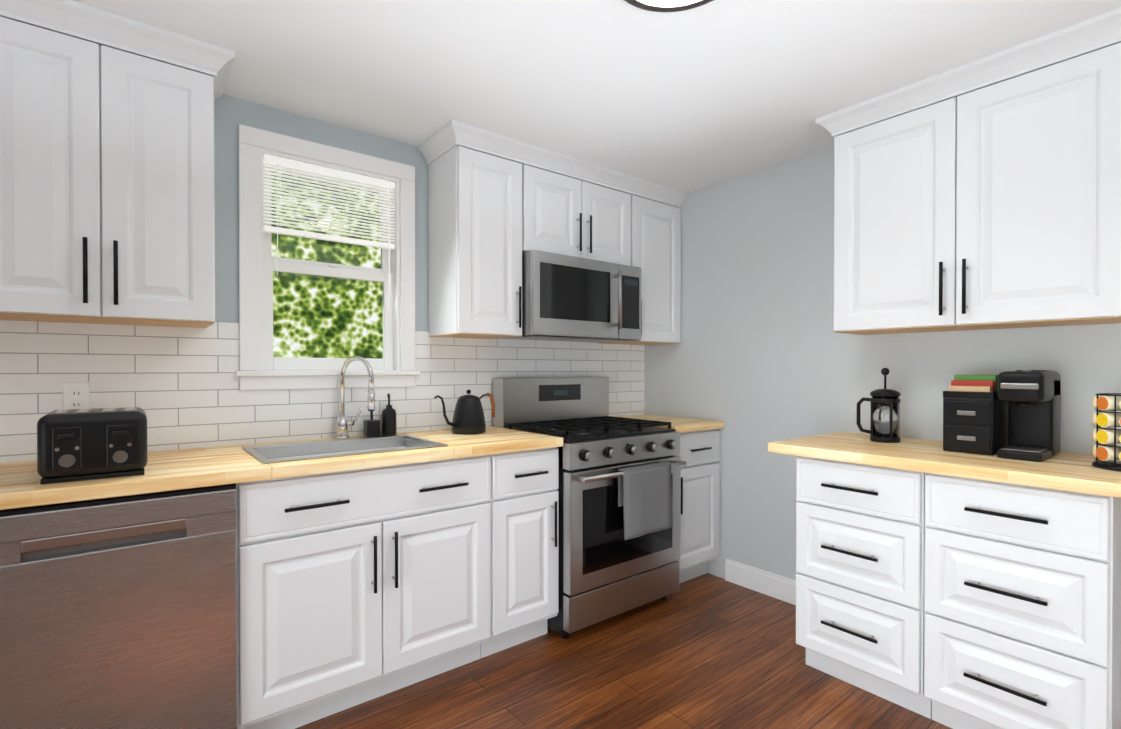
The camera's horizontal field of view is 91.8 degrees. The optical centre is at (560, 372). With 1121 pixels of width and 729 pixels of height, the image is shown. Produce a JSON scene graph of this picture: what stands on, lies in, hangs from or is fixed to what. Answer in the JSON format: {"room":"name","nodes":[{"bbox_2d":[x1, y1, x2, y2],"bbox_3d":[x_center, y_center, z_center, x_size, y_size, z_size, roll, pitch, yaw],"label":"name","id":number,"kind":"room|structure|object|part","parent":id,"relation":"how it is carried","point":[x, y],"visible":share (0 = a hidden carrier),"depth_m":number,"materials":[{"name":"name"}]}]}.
{"room":"kitchen","nodes":[
{"label":"kitchen","id":0,"kind":"room"},
{"bbox_2d":[214,94,443,389],"bbox_3d":[-1.775,0.056,1.941,6.140,2.340,0.140,0,1,-38],"label":"wall","id":1,"kind":"structure","parent":0,"point":[231,114],"depth_m":2.26,"materials":[{"name":"grey paint"}]},
{"bbox_2d":[0,0,219,327],"bbox_3d":[-1.537,-0.645,1.822,0.610,0.936,0.316,0,1,-38],"label":"upper cabinet","id":2,"kind":"object","parent":1,"relation":"attached to","point":[107,190],"depth_m":1.70,"materials":[{"name":"white paint"}]},
{"bbox_2d":[0,320,644,462],"bbox_3d":[-0.843,0.052,2.583,3.600,0.520,0.006,0,1,-38],"label":"tile backsplash","id":3,"kind":"structure","parent":1,"relation":"attached to","point":[179,386],"depth_m":2.17,"materials":[{"name":"white tile"}]},
{"bbox_2d":[63,382,89,408],"bbox_3d":[-1.695,0.091,1.901,0.070,0.114,0.008,0,1,-38],"label":"outlet","id":4,"kind":"object","parent":3,"relation":"attached to","point":[76,395],"visible":0.88,"depth_m":1.90,"materials":[{"name":"white plastic"}]},
{"bbox_2d":[235,124,419,389],"bbox_3d":[-1.034,-0.469,2.465,0.779,1.077,0.140,0,1,-38],"label":"window","id":5,"kind":"structure","parent":1,"relation":"in","point":[255,144],"depth_m":2.45,"materials":[{"name":"white wood"}]},
{"bbox_3d":[-1.054,-0.465,2.490,0.573,0.910,0.062,0,1,-38],"label":"window sashes","id":6,"kind":"part","parent":5,"relation":"part of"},
{"bbox_2d":[263,154,394,308],"bbox_3d":[-1.027,-0.610,2.455,0.565,0.612,0.037,0,1,-38],"label":"window blinds","id":7,"kind":"object","parent":5,"relation":"attached to","point":[389,186],"visible":0.92,"depth_m":2.43,"materials":[{"name":"white plastic"}]},
{"bbox_2d":[426,120,525,338],"bbox_3d":[-0.422,-0.651,2.701,0.357,0.936,0.316,0,1,-38],"label":"upper cabinet","id":8,"kind":"object","parent":1,"relation":"attached to","point":[491,218],"depth_m":2.57,"materials":[{"name":"white paint"}]},
{"bbox_2d":[526,144,633,265],"bbox_3d":[0.019,-0.865,3.048,0.760,0.512,0.316,0,1,-38],"label":"upper cabinet","id":9,"kind":"object","parent":1,"relation":"attached to","point":[565,215],"depth_m":2.90,"materials":[{"name":"white paint"}]},
{"bbox_2d":[498,250,640,341],"bbox_3d":[0.062,-0.391,2.997,0.758,0.417,0.449,0,1,-38],"label":"over-the-range microwave","id":10,"kind":"object","parent":9,"relation":"attached to","point":[571,298],"visible":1,"depth_m":2.82,"materials":[{"name":"silver metal"}]},
{"bbox_2d":[596,177,685,344],"bbox_3d":[0.495,-0.656,3.425,0.444,0.936,0.316,0,1,-38],"label":"upper cabinet","id":11,"kind":"object","parent":1,"relation":"attached to","point":[657,225],"depth_m":3.31,"materials":[{"name":"white paint"}]},
{"bbox_2d":[1,0,1120,201],"bbox_3d":[0.083,-1.127,-0.422,6.140,0.060,6.140,0,1,-38],"label":"ceiling","id":12,"kind":"structure","parent":0,"point":[714,92],"depth_m":1.95,"materials":[{"name":"white paint"}]},
{"bbox_2d":[624,0,713,11],"bbox_3d":[0.320,-1.100,1.470,0.380,0.020,0.380,0,1,-38],"label":"ceiling light","id":13,"kind":"object","parent":12,"relation":"in","point":[665,5],"visible":1,"depth_m":1.62,"materials":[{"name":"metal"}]},
{"bbox_2d":[295,573,951,728],"bbox_3d":[0.083,1.273,-0.406,6.140,0.060,6.140,0,1,-38],"label":"floor","id":14,"kind":"structure","parent":0,"point":[707,651],"depth_m":2.13,"materials":[{"name":"brown wood"}]},
{"bbox_2d":[0,484,236,728],"bbox_3d":[-1.414,0.786,1.716,0.594,0.884,0.628,0,1,-38],"label":"dishwasher","id":15,"kind":"object","parent":14,"relation":"on","point":[118,612],"visible":0.96,"depth_m":1.49,"materials":[{"name":"silver metal"}]},
{"bbox_2d":[224,456,503,728],"bbox_3d":[-0.815,0.779,2.213,0.949,0.889,0.610,0,1,-38],"label":"base cabinet","id":16,"kind":"object","parent":14,"relation":"on","point":[372,568],"depth_m":1.92,"materials":[{"name":"white paint"}]},
{"bbox_2d":[0,426,562,509],"bbox_3d":[-1.174,0.316,1.913,2.526,0.040,0.637,0,1,-38],"label":"countertop","id":17,"kind":"structure","parent":16,"relation":"on","point":[168,470],"depth_m":1.76,"materials":[{"name":"beige wood"}]},
{"bbox_2d":[37,407,147,484],"bbox_3d":[-1.371,0.204,1.605,0.236,0.186,0.285,0,1,-38],"label":"toaster","id":18,"kind":"object","parent":17,"relation":"on","point":[84,444],"visible":1,"depth_m":1.51,"materials":[{"name":"black metal"}]},
{"bbox_2d":[240,432,447,463],"bbox_3d":[-0.845,0.386,2.146,0.660,0.196,0.445,0,1,-38],"label":"sink","id":19,"kind":"object","parent":17,"relation":"in","point":[339,445],"depth_m":2.25,"materials":[{"name":"silver metal"}]},
{"bbox_2d":[337,356,374,435],"bbox_3d":[-0.899,0.110,2.367,0.122,0.366,0.198,0,1,-38],"label":"faucet","id":20,"kind":"object","parent":17,"relation":"on","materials":[{"name":"silver metal"}]},
{"bbox_2d":[364,393,396,436],"bbox_3d":[-0.824,0.194,2.499,0.143,0.196,0.080,0,1,-38],"label":"soap dispenser","id":21,"kind":"object","parent":17,"relation":"on","point":[372,425],"visible":0.9,"depth_m":2.50,"materials":[{"name":"black plastic"}]},
{"bbox_2d":[434,389,494,434],"bbox_3d":[-0.456,0.186,2.614,0.328,0.210,0.164,0,1,-38],"label":"gooseneck kettle","id":22,"kind":"object","parent":17,"relation":"on","point":[468,417],"visible":1,"depth_m":2.57,"materials":[{"name":"black metal"}]},
{"bbox_2d":[504,448,558,649],"bbox_3d":[-0.346,0.777,2.584,0.394,0.889,0.610,0,1,-38],"label":"base cabinet","id":23,"kind":"object","parent":14,"relation":"on","point":[531,479],"depth_m":2.37,"materials":[{"name":"white paint"}]},
{"bbox_2d":[493,377,686,637],"bbox_3d":[0.161,0.625,2.878,0.762,1.190,0.743,0,1,-38],"label":"gas range","id":24,"kind":"object","parent":14,"relation":"on","point":[619,489],"visible":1,"depth_m":2.63,"materials":[{"name":"silver metal"}]},
{"bbox_2d":[618,462,672,539],"bbox_3d":[0.417,0.617,2.643,0.330,0.325,0.056,0,1,-38],"label":"towel","id":25,"kind":"object","parent":24,"relation":"hanging from","point":[644,491],"depth_m":2.61,"materials":[{"name":"grey fabric"}]},
{"bbox_2d":[675,428,720,582],"bbox_3d":[0.586,0.772,3.319,0.444,0.889,0.610,0,1,-38],"label":"base cabinet","id":26,"kind":"object","parent":14,"relation":"on","point":[700,478],"depth_m":3.10,"materials":[{"name":"white paint"}]},
{"bbox_2d":[616,414,723,431],"bbox_3d":[0.593,0.306,3.307,0.447,0.040,0.637,0,1,-38],"label":"countertop","id":27,"kind":"structure","parent":26,"relation":"on","point":[680,424],"depth_m":3.13,"materials":[{"name":"beige wood"}]},
{"bbox_2d":[796,456,903,706],"bbox_3d":[1.346,0.780,2.212,0.610,0.889,0.493,0,1,-38],"label":"base cabinet","id":28,"kind":"object","parent":14,"relation":"on","point":[850,517],"depth_m":2.04,"materials":[{"name":"white paint"}]},
{"bbox_2d":[904,472,1120,728],"bbox_3d":[1.607,0.782,1.882,0.610,0.889,0.494,0,1,-38],"label":"base cabinet","id":29,"kind":"object","parent":14,"relation":"on","point":[935,581],"depth_m":1.67,"materials":[{"name":"white paint"}]},
{"bbox_2d":[768,432,1120,499],"bbox_3d":[1.808,0.319,1.609,0.643,0.040,2.216,0,1,-38],"label":"countertop","id":30,"kind":"structure","parent":29,"relation":"on","point":[1063,471],"depth_m":1.84,"materials":[{"name":"beige wood"}]},
{"bbox_2d":[856,368,900,442],"bbox_3d":[1.366,0.136,2.336,0.114,0.314,0.172,0,1,-38],"label":"press","id":31,"kind":"object","parent":30,"relation":"on","point":[885,415],"visible":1,"depth_m":2.28,"materials":[{"name":"black plastic"}]},
{"bbox_2d":[943,375,1007,454],"bbox_3d":[1.576,0.152,2.057,0.246,0.285,0.152,0,1,-38],"label":"drawers","id":32,"kind":"object","parent":30,"relation":"on","point":[975,414],"visible":0.83,"depth_m":1.99,"materials":[{"name":"black plastic"}]},
{"bbox_2d":[997,370,1060,461],"bbox_3d":[1.662,0.143,1.925,0.285,0.304,0.125,0,1,-38],"label":"coffee maker","id":33,"kind":"object","parent":30,"relation":"on","point":[1032,398],"visible":1,"depth_m":1.89,"materials":[{"name":"black plastic"}]},
{"bbox_2d":[1092,393,1120,471],"bbox_3d":[1.763,0.171,1.671,0.184,0.252,0.184,0,1,-38],"label":"coffee pod carousel","id":34,"kind":"object","parent":30,"relation":"on","point":[1107,452],"visible":1,"depth_m":1.67,"materials":[{"name":"black plastic"}]},
{"bbox_2d":[645,147,1120,579],"bbox_3d":[2.482,0.060,1.389,0.140,2.340,6.000,0,1,-38],"label":"wall","id":35,"kind":"structure","parent":0,"point":[759,357],"depth_m":2.91,"materials":[{"name":"grey paint"}]},
{"bbox_2d":[725,559,795,604],"bbox_3d":[1.169,1.157,2.935,0.013,0.125,0.640,0,1,-38],"label":"baseboard","id":36,"kind":"structure","parent":35,"relation":"attached to","point":[779,587],"depth_m":3.00,"materials":[{"name":"white wood"}]},
{"bbox_2d":[816,8,1120,334],"bbox_3d":[1.582,-0.645,2.111,0.368,0.940,1.014,0,1,-38],"label":"upper cabinet","id":37,"kind":"object","parent":35,"relation":"attached to","point":[996,206],"visible":1,"depth_m":1.95,"materials":[{"name":"white paint"}]}
]}

